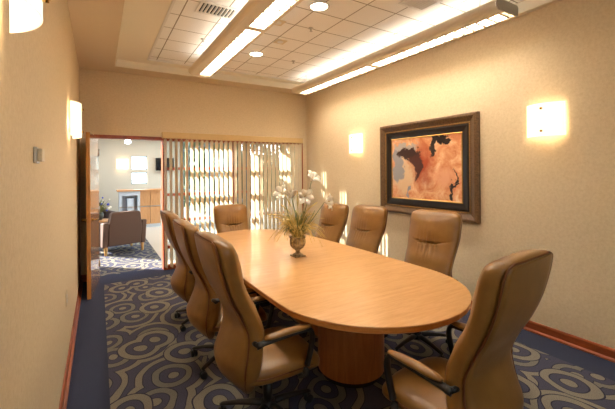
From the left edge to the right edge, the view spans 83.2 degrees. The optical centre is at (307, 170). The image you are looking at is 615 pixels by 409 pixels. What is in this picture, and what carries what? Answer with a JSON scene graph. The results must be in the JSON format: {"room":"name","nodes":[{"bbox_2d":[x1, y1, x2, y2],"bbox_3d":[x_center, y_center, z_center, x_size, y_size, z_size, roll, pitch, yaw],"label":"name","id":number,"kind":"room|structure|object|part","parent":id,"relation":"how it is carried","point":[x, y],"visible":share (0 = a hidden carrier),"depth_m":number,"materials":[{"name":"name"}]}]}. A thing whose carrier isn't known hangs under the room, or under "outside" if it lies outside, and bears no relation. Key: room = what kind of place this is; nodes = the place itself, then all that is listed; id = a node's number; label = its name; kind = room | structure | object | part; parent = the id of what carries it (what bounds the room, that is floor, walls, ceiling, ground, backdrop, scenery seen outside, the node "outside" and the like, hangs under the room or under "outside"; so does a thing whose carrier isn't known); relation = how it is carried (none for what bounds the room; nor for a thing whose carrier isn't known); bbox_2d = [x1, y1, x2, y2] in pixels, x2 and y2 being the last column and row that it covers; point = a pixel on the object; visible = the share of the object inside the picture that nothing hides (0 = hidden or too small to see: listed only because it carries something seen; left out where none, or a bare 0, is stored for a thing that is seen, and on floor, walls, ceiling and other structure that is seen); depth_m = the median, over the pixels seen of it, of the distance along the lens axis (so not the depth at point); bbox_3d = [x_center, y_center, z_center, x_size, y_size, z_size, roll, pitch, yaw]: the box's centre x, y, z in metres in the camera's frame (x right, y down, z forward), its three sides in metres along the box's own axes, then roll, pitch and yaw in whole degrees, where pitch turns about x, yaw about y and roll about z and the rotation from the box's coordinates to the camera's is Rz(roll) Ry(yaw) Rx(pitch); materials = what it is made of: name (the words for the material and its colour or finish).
{"room":"conference room","nodes":[
{"label":"conference room","id":0,"kind":"room"},
{"bbox_2d":[0,0,80,408],"bbox_3d":[-1.293,-0.089,1.585,0.120,3.400,8.450,-1,0,-31],"label":"wall","id":1,"kind":"structure","parent":0,"point":[40,233],"depth_m":1.51,"materials":[{"name":"paint"}]},
{"bbox_2d":[9,0,49,32],"bbox_3d":[-0.706,-0.539,0.844,0.125,0.310,0.330,-1,0,-31],"label":"wall sconce","id":2,"kind":"object","parent":1,"relation":"attached to","point":[25,15],"visible":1,"depth_m":0.95,"materials":[{"name":"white glass"}]},
{"bbox_2d":[33,147,44,163],"bbox_3d":[-1.128,-0.065,1.457,0.030,0.068,0.084,-1,0,-31],"label":"thermostat","id":3,"kind":"object","parent":1,"relation":"attached to","point":[38,154],"visible":1,"depth_m":1.43,"materials":[{"name":"grey plastic"}]},
{"bbox_2d":[59,275,82,408],"bbox_3d":[-1.168,1.560,1.547,0.030,0.100,8.270,-1,0,-31],"label":"baseboard","id":4,"kind":"structure","parent":1,"relation":"attached to","point":[67,375],"depth_m":2.94,"materials":[{"name":"brown wood"}]},
{"bbox_2d":[68,100,83,138],"bbox_3d":[-2.145,-0.466,3.216,0.115,0.310,0.330,-1,0,-31],"label":"wall sconce","id":5,"kind":"object","parent":1,"relation":"attached to","point":[75,110],"visible":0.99,"depth_m":3.12,"materials":[{"name":"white glass"}]},
{"bbox_3d":[-2.187,-0.466,3.191,0.018,0.220,0.120,-1,0,-31],"label":"plate","id":6,"kind":"part","parent":5,"relation":"part of","materials":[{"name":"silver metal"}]},
{"bbox_2d":[98,139,180,217],"bbox_3d":[-6.110,-0.947,10.801,4.170,5.200,0.200,-1,0,-31],"label":"wall","id":7,"kind":"structure","parent":0,"point":[111,179],"depth_m":10.93,"materials":[{"name":"beige paint"}]},
{"bbox_2d":[116,159,127,168],"bbox_3d":[-5.774,-0.210,10.816,0.330,0.310,0.115,-1,0,-31],"label":"wall sconce","id":8,"kind":"object","parent":7,"relation":"attached to","point":[120,163],"visible":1,"depth_m":10.77,"materials":[{"name":"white glass"}]},
{"bbox_2d":[131,156,146,169],"bbox_3d":[-5.445,-0.253,11.199,0.470,0.440,0.040,-1,0,-31],"label":"window","id":9,"kind":"structure","parent":7,"relation":"in","point":[131,156],"depth_m":11.18,"materials":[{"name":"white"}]},
{"bbox_2d":[131,172,146,183],"bbox_3d":[-5.441,0.237,11.199,0.470,0.380,0.040,-1,0,-31],"label":"window","id":10,"kind":"structure","parent":7,"relation":"in","point":[131,172],"depth_m":11.18,"materials":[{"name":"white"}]},
{"bbox_2d":[155,157,173,171],"bbox_3d":[-4.725,-0.199,11.468,0.600,0.480,0.084,-1,0,-31],"label":"television","id":11,"kind":"object","parent":7,"relation":"attached to","point":[157,159],"visible":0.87,"depth_m":11.35,"materials":[{"name":"black plastic"}]},
{"bbox_2d":[183,142,246,233],"bbox_3d":[-2.710,0.124,9.222,0.060,3.000,5.940,-1,0,-31],"label":"window","id":12,"kind":"structure","parent":7,"relation":"in","point":[188,142],"depth_m":8.86,"materials":[{"name":"blue"}]},
{"bbox_2d":[146,220,200,263],"bbox_3d":[-3.333,1.627,8.844,1.460,0.003,6.000,-1,0,-31],"label":"floor","id":13,"kind":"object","parent":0,"point":[153,234],"depth_m":8.21,"materials":[{"name":"beige"}]},
{"bbox_2d":[79,68,306,274],"bbox_3d":[-1.709,-0.085,6.136,3.876,3.400,0.130,-1,0,-31],"label":"wall","id":14,"kind":"structure","parent":0,"point":[113,103],"depth_m":5.76,"materials":[{"name":"paint"}]},
{"bbox_2d":[82,274,86,281],"bbox_3d":[-3.241,1.578,5.108,0.166,0.100,0.030,-1,0,-31],"label":"baseboard","id":15,"kind":"structure","parent":14,"relation":"attached to","point":[84,277],"depth_m":5.09,"materials":[{"name":"brown wood"}]},
{"bbox_2d":[81,132,100,299],"bbox_3d":[-2.942,0.566,4.761,0.175,2.100,0.917,-1,0,-25],"label":"door","id":16,"kind":"structure","parent":14,"relation":"in","point":[92,144],"depth_m":4.51,"materials":[{"name":"brown wood"}]},
{"bbox_2d":[94,134,166,269],"bbox_3d":[-2.782,0.539,5.484,1.005,2.170,0.170,-1,0,-31],"label":"trim","id":17,"kind":"structure","parent":14,"relation":"attached to","point":[120,137],"depth_m":5.65,"materials":[{"name":"brown wood"}]},
{"bbox_2d":[167,139,302,269],"bbox_3d":[-1.223,0.526,6.386,2.595,2.170,0.100,-1,0,-31],"label":"window","id":18,"kind":"structure","parent":14,"relation":"in","point":[173,140],"depth_m":6.17,"materials":[{"name":"brown wood"}]},
{"bbox_2d":[162,132,302,267],"bbox_3d":[-1.228,0.458,6.233,2.590,2.175,0.167,-1,0,-31],"label":"vertical blind","id":19,"kind":"object","parent":18,"relation":"attached to","point":[292,177],"visible":0.76,"depth_m":6.18,"materials":[{"name":"beige fabric"}]},
{"bbox_3d":[-1.216,-0.579,6.197,2.590,0.100,0.070,-1,0,-31],"label":"head rail","id":20,"kind":"part","parent":19,"relation":"part of","materials":[{"name":"brown"}]},
{"bbox_2d":[117,0,301,84],"bbox_3d":[0.703,-1.700,2.490,3.355,0.112,7.920,-1,0,-31],"label":"ceiling","id":21,"kind":"structure","parent":0,"point":[143,19],"depth_m":4.06,"materials":[{"name":"beige paint"}]},
{"bbox_2d":[67,0,561,94],"bbox_3d":[0.450,-1.674,2.542,3.876,0.260,8.270,-1,0,-31],"label":"ceiling","id":22,"kind":"structure","parent":0,"point":[96,24],"depth_m":3.98,"materials":[{"name":"beige paint"}]},
{"bbox_2d":[147,0,304,82],"bbox_3d":[0.920,-1.646,2.499,2.945,0.020,7.710,-1,0,-31],"label":"trim","id":23,"kind":"structure","parent":22,"relation":"attached to","point":[173,1],"depth_m":5.10,"materials":[{"name":"white paint"}]},
{"bbox_2d":[150,0,522,81],"bbox_3d":[0.933,-1.708,2.501,2.950,0.100,7.700,-1,0,-31],"label":"ceiling tiles","id":24,"kind":"structure","parent":0,"point":[352,30],"depth_m":4.15,"materials":[{"name":"white tile"}]},
{"bbox_2d":[195,0,240,19],"bbox_3d":[-0.918,-1.635,3.544,0.400,0.014,0.270,-1,0,-31],"label":"air vent","id":25,"kind":"object","parent":24,"relation":"attached to","point":[204,7],"visible":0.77,"depth_m":3.53,"materials":[{"name":"white plastic"}]},
{"bbox_3d":[-0.913,-1.634,3.546,0.320,0.012,0.210,-1,0,-31],"label":"louver blade","id":26,"kind":"part","parent":25,"relation":"part of","materials":[{"name":"white plastic"}]},
{"bbox_2d":[188,0,302,76],"bbox_3d":[-0.566,-1.515,3.393,0.345,0.260,3.804,-1,0,-31],"label":"linear light","id":27,"kind":"object","parent":24,"relation":"hanging from","point":[256,17],"visible":1,"depth_m":3.51,"materials":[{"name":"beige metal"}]},
{"bbox_2d":[249,51,263,56],"bbox_3d":[-0.718,-1.635,4.856,0.210,0.018,0.210,-1,0,-31],"label":"recessed light","id":28,"kind":"object","parent":24,"relation":"attached to","point":[252,53],"visible":1,"depth_m":4.83,"materials":[{"name":"white plastic"}]},
{"bbox_2d":[273,39,286,44],"bbox_3d":[-0.346,-1.639,4.415,0.140,0.016,0.140,-1,0,-31],"label":"ceiling sensor","id":29,"kind":"object","parent":24,"relation":"attached to","point":[278,41],"visible":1,"depth_m":4.40,"materials":[{"name":"beige plastic"}]},
{"bbox_2d":[275,20,285,25],"bbox_3d":[-0.327,-1.639,3.842,0.140,0.016,0.140,-1,0,-31],"label":"ceiling sensor","id":30,"kind":"object","parent":24,"relation":"attached to","point":[280,22],"visible":0.65,"depth_m":3.84,"materials":[{"name":"beige plastic"}]},
{"bbox_2d":[309,1,329,11],"bbox_3d":[0.116,-1.642,3.467,0.210,0.018,0.210,-1,0,-31],"label":"recessed light","id":31,"kind":"object","parent":24,"relation":"attached to","point":[317,6],"visible":1,"depth_m":3.45,"materials":[{"name":"white plastic"}]},
{"bbox_2d":[291,0,517,94],"bbox_3d":[0.817,-1.527,4.673,0.345,0.260,3.724,-1,0,-31],"label":"linear light","id":32,"kind":"object","parent":24,"relation":"hanging from","point":[494,12],"visible":1,"depth_m":3.84,"materials":[{"name":"beige metal"}]},
{"bbox_2d":[398,0,442,11],"bbox_3d":[1.108,-1.653,3.401,0.340,0.014,0.260,-1,0,-31],"label":"air vent","id":33,"kind":"object","parent":24,"relation":"attached to","point":[419,5],"visible":1,"depth_m":3.43,"materials":[{"name":"white plastic"}]},
{"bbox_3d":[1.113,-1.652,3.404,0.263,0.012,0.200,-1,0,-31],"label":"louver blade","id":34,"kind":"part","parent":33,"relation":"part of","materials":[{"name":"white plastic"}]},
{"bbox_2d":[66,239,614,408],"bbox_3d":[-1.755,1.665,4.890,5.470,0.100,14.800,-1,0,-31],"label":"floor","id":35,"kind":"structure","parent":0,"point":[89,380],"depth_m":3.24,"materials":[{"name":"blue carpet"}]},
{"bbox_2d":[99,219,107,222],"bbox_3d":[-4.652,1.371,7.755,0.500,0.540,0.500,-1,0,-31],"label":"side table","id":36,"kind":"object","parent":35,"relation":"on","point":[102,220],"visible":0.16,"depth_m":7.66,"materials":[{"name":"brown wood"}]},
{"bbox_2d":[99,186,111,219],"bbox_3d":[-4.656,0.691,7.750,0.488,0.820,0.432,-1,0,-31],"label":"potted flowers","id":37,"kind":"object","parent":36,"relation":"on","point":[101,215],"visible":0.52,"depth_m":7.74,"materials":[{"name":"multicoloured plant"}]},
{"bbox_3d":[-4.655,1.021,7.755,0.170,0.160,0.170,-1,0,-31],"label":"pot","id":38,"kind":"part","parent":37,"relation":"part of","materials":[{"name":"grey ceramic"}]},
{"bbox_2d":[99,202,115,222],"bbox_3d":[-5.181,1.230,8.588,0.803,0.830,0.800,0,0,29],"label":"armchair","id":39,"kind":"object","parent":35,"relation":"on","point":[106,214],"visible":0.09,"depth_m":8.91,"materials":[{"name":"brown fabric"}]},
{"bbox_3d":[-5.001,1.250,8.889,0.775,0.488,0.100,0,0,29],"label":"arm","id":40,"kind":"part","parent":39,"relation":"part of","materials":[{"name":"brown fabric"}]},
{"bbox_2d":[99,210,146,255],"bbox_3d":[-3.836,1.218,7.081,0.803,0.830,0.800,0,0,44],"label":"armchair","id":41,"kind":"object","parent":35,"relation":"on","point":[122,227],"visible":0.84,"depth_m":6.79,"materials":[{"name":"brown fabric"}]},
{"bbox_3d":[-4.088,1.242,6.838,0.775,0.488,0.100,-1,0,44],"label":"arm","id":42,"kind":"part","parent":41,"relation":"part of","materials":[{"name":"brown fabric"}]},
{"bbox_3d":[-3.631,1.132,6.883,0.230,0.660,0.620,-1,0,44],"label":"backrest","id":43,"kind":"part","parent":41,"relation":"part of","materials":[{"name":"brown fabric"}]},
{"bbox_3d":[-3.603,1.237,7.342,0.775,0.488,0.100,-1,0,44],"label":"arm","id":44,"kind":"part","parent":41,"relation":"part of","materials":[{"name":"brown fabric"}]},
{"bbox_2d":[116,188,160,226],"bbox_3d":[-4.909,1.093,10.138,1.170,1.100,0.560,-1,0,-31],"label":"fireplace","id":45,"kind":"object","parent":35,"relation":"on","point":[146,201],"visible":0.77,"depth_m":10.03,"materials":[{"name":"brown wood"}]},
{"bbox_2d":[116,188,160,191],"bbox_3d":[-4.913,0.563,10.138,1.170,0.040,0.560,-1,0,-31],"label":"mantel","id":46,"kind":"structure","parent":45,"relation":"on","point":[155,189],"depth_m":10.02,"materials":[{"name":"brown wood"}]},
{"bbox_2d":[104,274,614,408],"bbox_3d":[0.407,1.595,2.598,3.240,0.004,7.440,-1,0,-31],"label":"carpet","id":47,"kind":"object","parent":35,"relation":"on","point":[151,365],"visible":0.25,"depth_m":2.78,"materials":[{"name":"carpet"}]},
{"bbox_2d":[160,210,194,331],"bbox_3d":[-1.161,1.012,3.728,0.750,1.188,0.637,0,0,-32],"label":"office chair","id":48,"kind":"object","parent":47,"relation":"on","point":[182,279],"visible":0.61,"depth_m":3.46,"materials":[{"name":"brown leather"}]},
{"bbox_3d":[-1.390,0.887,3.603,0.226,0.904,0.465,-1,0,-30],"label":"panel","id":49,"kind":"part","parent":48,"relation":"part of","materials":[{"name":"beige leather"}]},
{"bbox_2d":[173,219,266,378],"bbox_3d":[-0.716,1.003,2.934,0.750,1.198,0.637,0,0,-32],"label":"office chair","id":50,"kind":"object","parent":47,"relation":"on","point":[204,309],"visible":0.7,"depth_m":2.67,"materials":[{"name":"brown leather"}]},
{"bbox_3d":[-0.945,0.873,2.808,0.226,0.904,0.465,-1,0,-30],"label":"panel","id":51,"kind":"part","parent":50,"relation":"part of","materials":[{"name":"beige leather"}]},
{"bbox_3d":[-0.895,0.880,2.837,0.328,0.948,0.517,-1,0,-30],"label":"backrest","id":52,"kind":"part","parent":50,"relation":"part of","materials":[{"name":"beige leather"}]},
{"bbox_3d":[-0.560,1.108,2.729,0.385,0.305,0.095,-1,0,-30],"label":"arm frame","id":53,"kind":"part","parent":50,"relation":"part of","materials":[{"name":"black plastic"}]},
{"bbox_3d":[-0.660,1.203,2.971,0.515,0.145,0.520,-1,0,-30],"label":"seat","id":54,"kind":"part","parent":50,"relation":"part of","materials":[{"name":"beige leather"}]},
{"bbox_2d":[213,204,247,232],"bbox_3d":[-1.001,1.056,4.966,0.637,1.098,0.750,0,0,-35],"label":"office chair","id":55,"kind":"object","parent":47,"relation":"on","point":[227,217],"visible":0.33,"depth_m":5.10,"materials":[{"name":"brown leather"}]},
{"bbox_2d":[194,231,319,408],"bbox_3d":[-0.295,0.990,2.218,0.750,1.218,0.637,-1,0,-33],"label":"office chair","id":56,"kind":"object","parent":47,"relation":"on","point":[249,355],"visible":0.99,"depth_m":2.00,"materials":[{"name":"beige leather"}]},
{"bbox_3d":[-0.521,0.850,2.088,0.226,0.904,0.465,-1,0,-31],"label":"panel","id":57,"kind":"part","parent":56,"relation":"part of","materials":[{"name":"beige leather"}]},
{"bbox_3d":[-0.472,0.856,2.117,0.328,0.948,0.517,-1,0,-31],"label":"backrest","id":58,"kind":"part","parent":56,"relation":"part of","materials":[{"name":"beige leather"}]},
{"bbox_3d":[-0.404,1.086,2.461,0.385,0.305,0.095,-1,0,-31],"label":"arm frame","id":59,"kind":"part","parent":56,"relation":"part of","materials":[{"name":"black plastic"}]},
{"bbox_3d":[-0.135,1.084,2.015,0.385,0.305,0.095,-1,0,-31],"label":"arm frame","id":60,"kind":"part","parent":56,"relation":"part of","materials":[{"name":"black plastic"}]},
{"bbox_3d":[-0.240,1.179,2.256,0.515,0.145,0.520,-1,0,-31],"label":"seat","id":61,"kind":"part","parent":56,"relation":"part of","materials":[{"name":"beige leather"}]},
{"bbox_2d":[315,203,348,242],"bbox_3d":[0.137,1.031,4.702,0.750,1.128,0.637,0,0,-38],"label":"office chair","id":62,"kind":"object","parent":47,"relation":"on","point":[333,224],"visible":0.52,"depth_m":4.70,"materials":[{"name":"brown leather"}]},
{"bbox_2d":[216,229,471,387],"bbox_3d":[-0.104,1.227,3.515,1.457,0.738,3.555,-1,0,-31],"label":"conference table","id":63,"kind":"object","parent":47,"relation":"on","point":[350,297],"visible":0.79,"depth_m":2.55,"materials":[{"name":"brown wood"}]},
{"bbox_2d":[289,235,305,257],"bbox_3d":[-0.098,0.758,3.489,0.172,0.200,0.172,-1,0,-31],"label":"urn vase","id":64,"kind":"object","parent":63,"relation":"on","point":[297,245],"visible":0.85,"depth_m":3.44,"materials":[{"name":"stone"}]},
{"bbox_2d":[266,170,332,245],"bbox_3d":[-0.089,0.377,3.491,0.642,0.770,0.638,0,0,-27],"label":"flower arrangement","id":65,"kind":"object","parent":64,"relation":"in","point":[306,196],"visible":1,"depth_m":3.45,"materials":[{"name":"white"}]},
{"bbox_3d":[-0.100,1.241,3.509,0.060,0.520,1.520,-1,0,-31],"label":"modesty panel","id":66,"kind":"part","parent":63,"relation":"part of","materials":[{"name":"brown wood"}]},
{"bbox_2d":[346,204,387,253],"bbox_3d":[0.520,1.010,4.048,0.750,1.163,0.637,-1,0,-40],"label":"office chair","id":67,"kind":"object","parent":47,"relation":"on","point":[368,222],"visible":0.54,"depth_m":4.07,"materials":[{"name":"brown leather"}]},
{"bbox_2d":[384,209,461,357],"bbox_3d":[1.019,0.991,3.183,0.750,1.193,0.637,-1,0,-43],"label":"office chair","id":68,"kind":"object","parent":47,"relation":"on","point":[434,236],"visible":0.57,"depth_m":3.21,"materials":[{"name":"brown leather"}]},
{"bbox_3d":[1.173,0.867,3.313,0.328,0.948,0.517,-1,0,-41],"label":"backrest","id":69,"kind":"part","parent":68,"relation":"part of","materials":[{"name":"beige leather"}]},
{"bbox_2d":[382,249,552,408],"bbox_3d":[0.767,0.980,1.788,0.637,1.218,0.750,0,0,-39],"label":"office chair","id":70,"kind":"object","parent":47,"relation":"on","point":[479,372],"visible":0.99,"depth_m":1.54,"materials":[{"name":"brown leather"}]},
{"bbox_3d":[0.726,1.171,1.837,0.520,0.145,0.515,0,0,-36],"label":"seat","id":71,"kind":"part","parent":70,"relation":"part of","materials":[{"name":"beige leather"}]},
{"bbox_3d":[0.535,1.078,1.656,0.095,0.305,0.385,0,0,-36],"label":"arm frame","id":72,"kind":"part","parent":70,"relation":"part of","materials":[{"name":"black plastic"}]},
{"bbox_3d":[0.955,1.074,1.965,0.095,0.305,0.385,0,0,-36],"label":"arm frame","id":73,"kind":"part","parent":70,"relation":"part of","materials":[{"name":"black plastic"}]},
{"bbox_3d":[0.881,0.844,1.622,0.517,0.948,0.328,0,0,-36],"label":"backrest","id":74,"kind":"part","parent":70,"relation":"part of","materials":[{"name":"beige leather"}]},
{"bbox_3d":[0.915,0.837,1.576,0.465,0.904,0.226,0,0,-36],"label":"panel","id":75,"kind":"part","parent":70,"relation":"part of","materials":[{"name":"beige leather"}]},
{"bbox_2d":[306,0,614,348],"bbox_3d":[2.127,-0.119,3.652,0.120,3.400,8.450,-1,0,-31],"label":"wall","id":76,"kind":"structure","parent":0,"point":[555,194],"depth_m":3.48,"materials":[{"name":"paint"}]},
{"bbox_2d":[115,0,554,88],"bbox_3d":[0.699,-1.592,2.493,3.370,0.104,7.930,-1,0,-31],"label":"trim","id":77,"kind":"structure","parent":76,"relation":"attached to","point":[526,5],"depth_m":5.32,"materials":[{"name":"beige paint"}]},
{"bbox_2d":[349,134,361,153],"bbox_3d":[0.761,-0.442,5.679,0.115,0.310,0.330,-1,0,-31],"label":"wall sconce","id":78,"kind":"object","parent":76,"relation":"attached to","point":[355,140],"visible":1,"depth_m":5.60,"materials":[{"name":"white glass"}]},
{"bbox_2d":[380,111,480,223],"bbox_3d":[1.499,-0.033,4.511,0.066,1.250,1.550,-1,0,-31],"label":"framed painting","id":79,"kind":"object","parent":76,"relation":"attached to","point":[434,163],"visible":0.98,"depth_m":4.37,"materials":[{"name":"brown wood"}]},
{"bbox_3d":[1.513,-0.033,4.519,0.034,1.014,1.314,-1,0,-31],"label":"moulding","id":80,"kind":"part","parent":79,"relation":"part of","materials":[{"name":"black wood"}]},
{"bbox_2d":[470,300,614,362],"bbox_3d":[2.123,1.532,3.536,0.030,0.100,8.270,-1,0,-31],"label":"baseboard","id":81,"kind":"structure","parent":76,"relation":"attached to","point":[590,347],"depth_m":3.11,"materials":[{"name":"brown wood"}]},
{"bbox_2d":[527,101,565,137],"bbox_3d":[2.222,-0.479,3.262,0.115,0.310,0.330,-1,0,-31],"label":"wall sconce","id":82,"kind":"object","parent":76,"relation":"attached to","point":[546,118],"visible":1,"depth_m":3.21,"materials":[{"name":"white glass"}]},
{"label":"outside","id":83,"kind":"structure","parent":0,"visible":0},
{"bbox_2d":[132,178,287,232],"bbox_3d":[-12.118,1.796,39.405,100.000,0.060,100.000,0,0,-31],"label":"floor","id":84,"kind":"structure","parent":83,"point":[133,180],"depth_m":14.14,"materials":[{"name":"grey"}]},
{"bbox_2d":[183,142,241,213],"bbox_3d":[-6.475,0.001,18.625,1.457,3.621,13.622,-1,0,-31],"label":"hedge","id":85,"kind":"object","parent":84,"relation":"on","point":[183,142],"visible":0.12,"depth_m":13.82,"materials":[{"name":"green plant"}]},
{"bbox_2d":[237,144,279,228],"bbox_3d":[-1.374,0.419,9.190,1.489,2.510,1.523,-1,0,-31],"label":"tree","id":86,"kind":"object","parent":84,"relation":"on","point":[250,144],"visible":0.14,"depth_m":8.95,"materials":[{"name":"brown plant"}]},
{"bbox_2d":[275,146,294,184],"bbox_3d":[-0.331,0.232,11.936,2.126,2.866,2.066,-1,0,-31],"label":"tree","id":87,"kind":"object","parent":84,"relation":"on","point":[294,146],"visible":0.02,"depth_m":11.48,"materials":[{"name":"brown plant"}]}
]}

